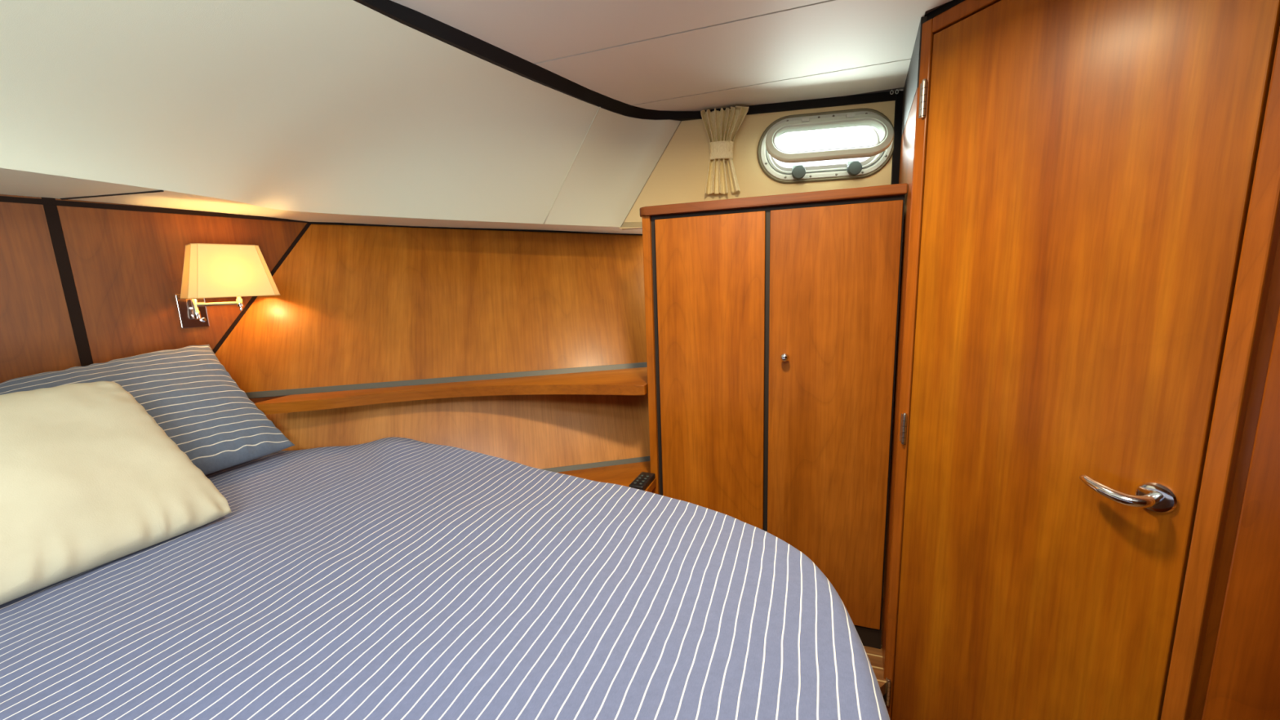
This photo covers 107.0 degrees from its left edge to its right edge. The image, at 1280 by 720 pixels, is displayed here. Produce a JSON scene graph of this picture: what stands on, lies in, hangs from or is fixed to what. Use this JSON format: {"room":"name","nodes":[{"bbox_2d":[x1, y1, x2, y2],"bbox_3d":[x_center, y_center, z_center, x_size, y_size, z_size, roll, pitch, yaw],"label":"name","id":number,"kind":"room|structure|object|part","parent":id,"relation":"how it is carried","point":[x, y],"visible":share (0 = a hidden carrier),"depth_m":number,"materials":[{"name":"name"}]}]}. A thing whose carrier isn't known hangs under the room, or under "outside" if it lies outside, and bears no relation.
{"room":"ship interior","nodes":[
{"label":"ship interior","id":0,"kind":"room"},
{"bbox_2d":[0,194,306,403],"bbox_3d":[-2.436,0.548,0.646,0.030,1.820,3.977,5,12,36],"label":"headboard panel","id":1,"kind":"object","parent":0,"point":[126,266],"depth_m":1.52,"materials":[{"name":"brown wood"}]},
{"bbox_2d":[41,197,93,366],"bbox_3d":[-1.748,-0.063,1.482,0.004,0.856,0.026,5,12,36],"label":"trim","id":2,"kind":"structure","parent":1,"relation":"attached to","point":[51,213],"depth_m":1.45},
{"bbox_2d":[0,195,310,222],"bbox_3d":[-2.496,-0.284,0.434,0.004,0.037,3.831,5,12,36],"label":"trim","id":3,"kind":"structure","parent":1,"relation":"attached to","point":[2,198],"depth_m":1.54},
{"bbox_2d":[174,243,279,328],"bbox_3d":[-1.466,-0.263,1.688,0.184,0.282,0.257,5,12,36],"label":"wall lamp","id":4,"kind":"object","parent":1,"relation":"attached to","point":[209,270],"visible":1,"depth_m":1.64,"materials":[{"name":"polished chrome"},{"name":"dark chrome"},{"name":"cream lampshade fabric"}]},
{"bbox_3d":[-1.497,-0.199,1.679,0.126,0.012,0.012,-6,10,-22],"label":"arm","id":5,"kind":"part","parent":4,"relation":"part of","materials":[{"name":"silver metal"}]},
{"bbox_3d":[-1.454,-0.313,1.670,0.146,0.177,0.252,5,12,36],"label":"lamp shade","id":6,"kind":"part","parent":4,"relation":"part of","materials":[{"name":"beige fabric"}]},
{"bbox_2d":[212,222,311,353],"bbox_3d":[-1.489,-0.219,1.816,0.004,0.649,0.505,5,12,36],"label":"trim","id":7,"kind":"structure","parent":1,"relation":"attached to","point":[251,300],"depth_m":1.82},
{"bbox_2d":[0,0,599,223],"bbox_3d":[-1.289,-0.379,0.091,1.156,0.360,3.879,1,10,19],"label":"wall","id":8,"kind":"structure","parent":0,"point":[343,107],"depth_m":1.22,"materials":[{"name":"white paint"}]},
{"bbox_2d":[60,190,164,199],"bbox_3d":[-1.560,-0.487,1.397,0.366,0.006,0.006,-1,10,9],"label":"trim","id":9,"kind":"structure","parent":8,"relation":"attached to","point":[155,191],"depth_m":1.39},
{"bbox_2d":[0,168,642,234],"bbox_3d":[-1.582,-0.324,0.680,1.306,0.126,4.549,5,12,37],"label":"shelf","id":10,"kind":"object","parent":8,"relation":"attached to","point":[12,182],"depth_m":1.54,"materials":[{"name":"beige plastic"}]},
{"bbox_2d":[353,0,897,120],"bbox_3d":[-0.836,-0.611,0.219,0.797,0.029,4.490,6,13,40],"label":"trim","id":11,"kind":"structure","parent":8,"relation":"attached to","point":[435,28],"depth_m":1.40,"materials":[{"name":"black plastic"}]},
{"bbox_2d":[214,224,646,392],"bbox_3d":[-0.616,-0.288,2.022,2.190,0.684,0.355,-4,10,-12],"label":"wall","id":12,"kind":"structure","parent":0,"point":[355,304],"depth_m":1.95,"materials":[{"name":"brown wood"}]},
{"bbox_2d":[308,222,642,235],"bbox_3d":[-0.572,-0.584,2.111,1.653,0.100,0.012,-4,10,-11],"label":"trim","id":13,"kind":"structure","parent":12,"relation":"attached to","point":[311,223],"depth_m":2.07,"materials":[{"name":"black plastic"}]},
{"bbox_2d":[265,392,649,469],"bbox_3d":[-0.795,0.308,1.794,2.107,0.369,0.198,-4,10,-12],"label":"wall","id":14,"kind":"structure","parent":0,"point":[538,431],"depth_m":1.85,"materials":[{"name":"brown wood"}]},
{"bbox_2d":[245,362,647,398],"bbox_3d":[-0.688,0.074,1.877,1.733,0.023,0.015,-4,10,-12],"label":"trim","id":15,"kind":"structure","parent":14,"relation":"attached to","point":[553,371],"depth_m":1.85,"materials":[{"name":"grey metal"}]},
{"bbox_2d":[254,367,648,414],"bbox_3d":[-0.570,0.122,1.728,1.558,0.037,0.342,-4,10,-13],"label":"wall shelf","id":16,"kind":"object","parent":14,"relation":"attached to","point":[630,381],"visible":0.85,"depth_m":1.75,"materials":[{"name":"brown wood"}]},
{"bbox_2d":[541,456,650,472],"bbox_3d":[-0.344,0.428,1.831,0.898,0.021,0.014,-4,10,-12],"label":"trim","id":17,"kind":"structure","parent":14,"relation":"attached to","point":[603,464],"depth_m":1.87,"materials":[{"name":"grey metal"}]},
{"bbox_2d":[557,461,656,492],"bbox_3d":[-0.234,0.485,1.603,0.796,0.030,0.500,-4,10,-13],"label":"ledge","id":18,"kind":"object","parent":14,"relation":"attached to","point":[624,474],"visible":0.18,"depth_m":1.80,"materials":[{"name":"brown wood"}]},
{"bbox_2d":[628,471,654,490],"bbox_3d":[0.009,0.434,1.691,0.054,0.024,0.124,2,10,22],"label":"remote control","id":19,"kind":"object","parent":18,"relation":"on","point":[644,479],"visible":0.96,"depth_m":1.67,"materials":[{"name":"black plastic"}]},
{"bbox_2d":[544,107,680,226],"bbox_3d":[-0.096,-0.696,1.750,0.533,0.376,0.208,-4,10,-11],"label":"wall","id":20,"kind":"structure","parent":0,"point":[619,153],"depth_m":1.79,"materials":[{"name":"white paint"}]},
{"bbox_2d":[543,106,600,224],"bbox_3d":[-0.253,-0.692,1.716,0.300,0.362,0.005,4,11,33],"label":"trim","id":21,"kind":"structure","parent":20,"relation":"attached to","point":[592,122],"depth_m":1.71,"materials":[{"name":"beige plastic"}]},
{"bbox_2d":[390,0,951,111],"bbox_3d":[-0.332,-0.621,-0.082,5.800,0.054,4.240,1,10,19],"label":"ceiling","id":22,"kind":"structure","parent":0,"point":[655,55],"depth_m":1.25,"materials":[{"name":"white paint"}]},
{"bbox_2d":[700,106,748,194],"bbox_3d":[0.312,-0.765,1.741,0.172,0.296,0.042,0,10,10],"label":"curtain","id":23,"kind":"object","parent":22,"relation":"hanging from","point":[722,126],"visible":1,"depth_m":1.74,"materials":[{"name":"beige fabric"}]},
{"bbox_3d":[0.283,-0.691,1.759,0.086,0.147,0.033,0,10,10],"label":"panel","id":24,"kind":"part","parent":23,"relation":"part of","materials":[{"name":"beige fabric"}]},
{"bbox_3d":[0.309,-0.837,1.729,0.172,0.149,0.043,0,10,10],"label":"panel","id":25,"kind":"part","parent":23,"relation":"part of","materials":[{"name":"beige fabric"}]},
{"bbox_3d":[0.345,-0.694,1.750,0.050,0.142,0.026,0,10,14],"label":"panel","id":26,"kind":"part","parent":23,"relation":"part of","materials":[{"name":"beige fabric"}]},
{"bbox_2d":[619,100,895,230],"bbox_3d":[0.427,-0.731,1.785,1.040,0.407,0.050,0,10,10],"label":"wall","id":27,"kind":"structure","parent":0,"point":[679,175],"depth_m":1.78,"materials":[{"name":"beige paint"}]},
{"bbox_2d":[620,120,681,226],"bbox_3d":[0.040,-0.715,1.833,0.254,0.377,0.003,0,10,10],"label":"trim","id":28,"kind":"structure","parent":27,"relation":"attached to","point":[681,121],"depth_m":1.83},
{"bbox_2d":[756,108,894,183],"bbox_3d":[0.663,-0.765,1.691,0.474,0.236,0.178,0,10,10],"label":"window","id":29,"kind":"structure","parent":27,"relation":"in","point":[881,129],"depth_m":1.68,"materials":[{"name":"white plastic"}]},
{"bbox_3d":[0.571,-0.674,1.707,0.047,0.047,0.043,0,10,10],"label":"knob","id":30,"kind":"part","parent":29,"relation":"part of","materials":[{"name":"grey rubber"}]},
{"bbox_3d":[0.655,-0.772,1.652,0.422,0.159,0.103,0,10,10],"label":"sash","id":31,"kind":"part","parent":29,"relation":"part of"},
{"bbox_3d":[0.755,-0.675,1.673,0.047,0.047,0.043,0,10,10],"label":"knob","id":32,"kind":"part","parent":29,"relation":"part of","materials":[{"name":"grey rubber"}]},
{"bbox_2d":[890,90,903,184],"bbox_3d":[0.906,-0.701,1.672,0.027,0.458,0.010,0,10,10],"label":"trim","id":33,"kind":"structure","parent":27,"relation":"attached to","point":[899,99],"depth_m":1.66,"materials":[{"name":"black plastic"}]},
{"bbox_2d":[863,638,886,696],"bbox_3d":[-0.684,0.901,2.432,3.540,0.040,0.938,1,10,19],"label":"floor","id":34,"kind":"structure","parent":0,"point":[874,655],"depth_m":1.53,"materials":[{"name":"brown wood"}]},
{"bbox_2d":[639,182,907,648],"bbox_3d":[0.446,0.205,1.718,0.804,1.490,0.343,1,10,19],"label":"wardrobe","id":35,"kind":"object","parent":34,"relation":"on","point":[771,321],"visible":0.8,"depth_m":1.54,"materials":[{"name":"brown wood"}]},
{"bbox_3d":[0.081,0.214,1.820,0.028,1.463,0.218,1,10,19],"label":"panel","id":36,"kind":"part","parent":35,"relation":"part of","materials":[{"name":"brown wood"}]},
{"bbox_3d":[0.246,0.207,1.648,0.359,1.369,0.018,1,10,19],"label":"door","id":37,"kind":"part","parent":35,"relation":"part of","materials":[{"name":"brown wood"}]},
{"bbox_3d":[0.460,-0.009,1.506,0.027,0.027,0.032,1,10,19],"label":"knob","id":38,"kind":"part","parent":35,"relation":"part of","materials":[{"name":"silver metal"}]},
{"bbox_3d":[0.601,0.215,1.524,0.364,1.369,0.018,1,10,19],"label":"door","id":39,"kind":"part","parent":35,"relation":"part of","materials":[{"name":"brown wood"}]},
{"bbox_2d":[880,87,918,679],"bbox_3d":[0.853,0.109,1.565,0.030,1.700,0.538,2,11,24],"label":"wall","id":40,"kind":"structure","parent":0,"point":[906,166],"depth_m":1.40,"materials":[{"name":"brown wood"}]},
{"bbox_2d":[901,15,927,137],"bbox_3d":[0.818,-0.807,1.410,0.030,0.160,0.538,2,11,24],"label":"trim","id":41,"kind":"structure","parent":40,"relation":"attached to","point":[912,82],"depth_m":1.31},
{"bbox_2d":[1201,306,1279,719],"bbox_3d":[1.234,0.358,0.197,0.026,2.080,1.276,-6,10,-22],"label":"wall","id":42,"kind":"structure","parent":0,"point":[1244,682],"depth_m":0.76,"materials":[{"name":"brown wood"}]},
{"bbox_2d":[924,0,964,21],"bbox_3d":[1.085,-0.708,0.313,0.046,0.028,1.903,-6,10,-22],"label":"trim","id":43,"kind":"structure","parent":42,"relation":"attached to","point":[931,15],"depth_m":1.12,"materials":[{"name":"black plastic"}]},
{"bbox_2d":[884,0,1279,719],"bbox_3d":[0.847,0.232,1.064,0.124,2.066,0.607,-6,10,-22],"label":"door","id":44,"kind":"structure","parent":42,"relation":"in","point":[1095,230],"depth_m":0.94,"materials":[{"name":"brown wood"}]},
{"bbox_3d":[0.883,0.245,0.875,0.050,0.030,0.112,-10,12,-39],"label":"handle","id":45,"kind":"part","parent":44,"relation":"part of","materials":[{"name":"silver metal"}]},
{"bbox_2d":[1190,233,1279,719],"bbox_3d":[1.010,0.265,0.790,0.036,2.080,0.038,-6,10,-22],"label":"trim","id":46,"kind":"structure","parent":42,"relation":"attached to","point":[1273,304],"depth_m":0.78,"materials":[{"name":"brown wood"}]},
{"bbox_3d":[-0.279,1.487,0.209,5.800,0.040,4.100,1,10,19],"label":"floor","id":47,"kind":"structure","parent":0,"visible":0},
{"bbox_3d":[-1.057,0.955,0.701,2.397,0.900,2.061,1,10,19],"label":"bed","id":48,"kind":"object","parent":47,"relation":"on","visible":0},
{"bbox_2d":[0,436,890,719],"bbox_3d":[-1.054,0.642,0.627,2.694,0.334,2.442,1,10,19],"label":"bedspread","id":49,"kind":"object","parent":48,"relation":"on","point":[393,578],"visible":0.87,"depth_m":0.81,"materials":[{"name":"blue fabric"}]},
{"bbox_2d":[0,381,231,604],"bbox_3d":[-1.284,0.262,0.948,0.390,0.353,0.600,1,10,19],"label":"pillow","id":50,"kind":"object","parent":49,"relation":"on","point":[89,479],"visible":1,"depth_m":1.00,"materials":[{"name":"fabric"}]},
{"bbox_2d":[0,344,295,475],"bbox_3d":[-1.532,0.181,1.328,0.488,0.362,0.734,1,10,19],"label":"striped pillow","id":51,"kind":"object","parent":49,"relation":"on","point":[187,391],"visible":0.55,"depth_m":1.44,"materials":[{"name":"blue fabric"}]}
]}

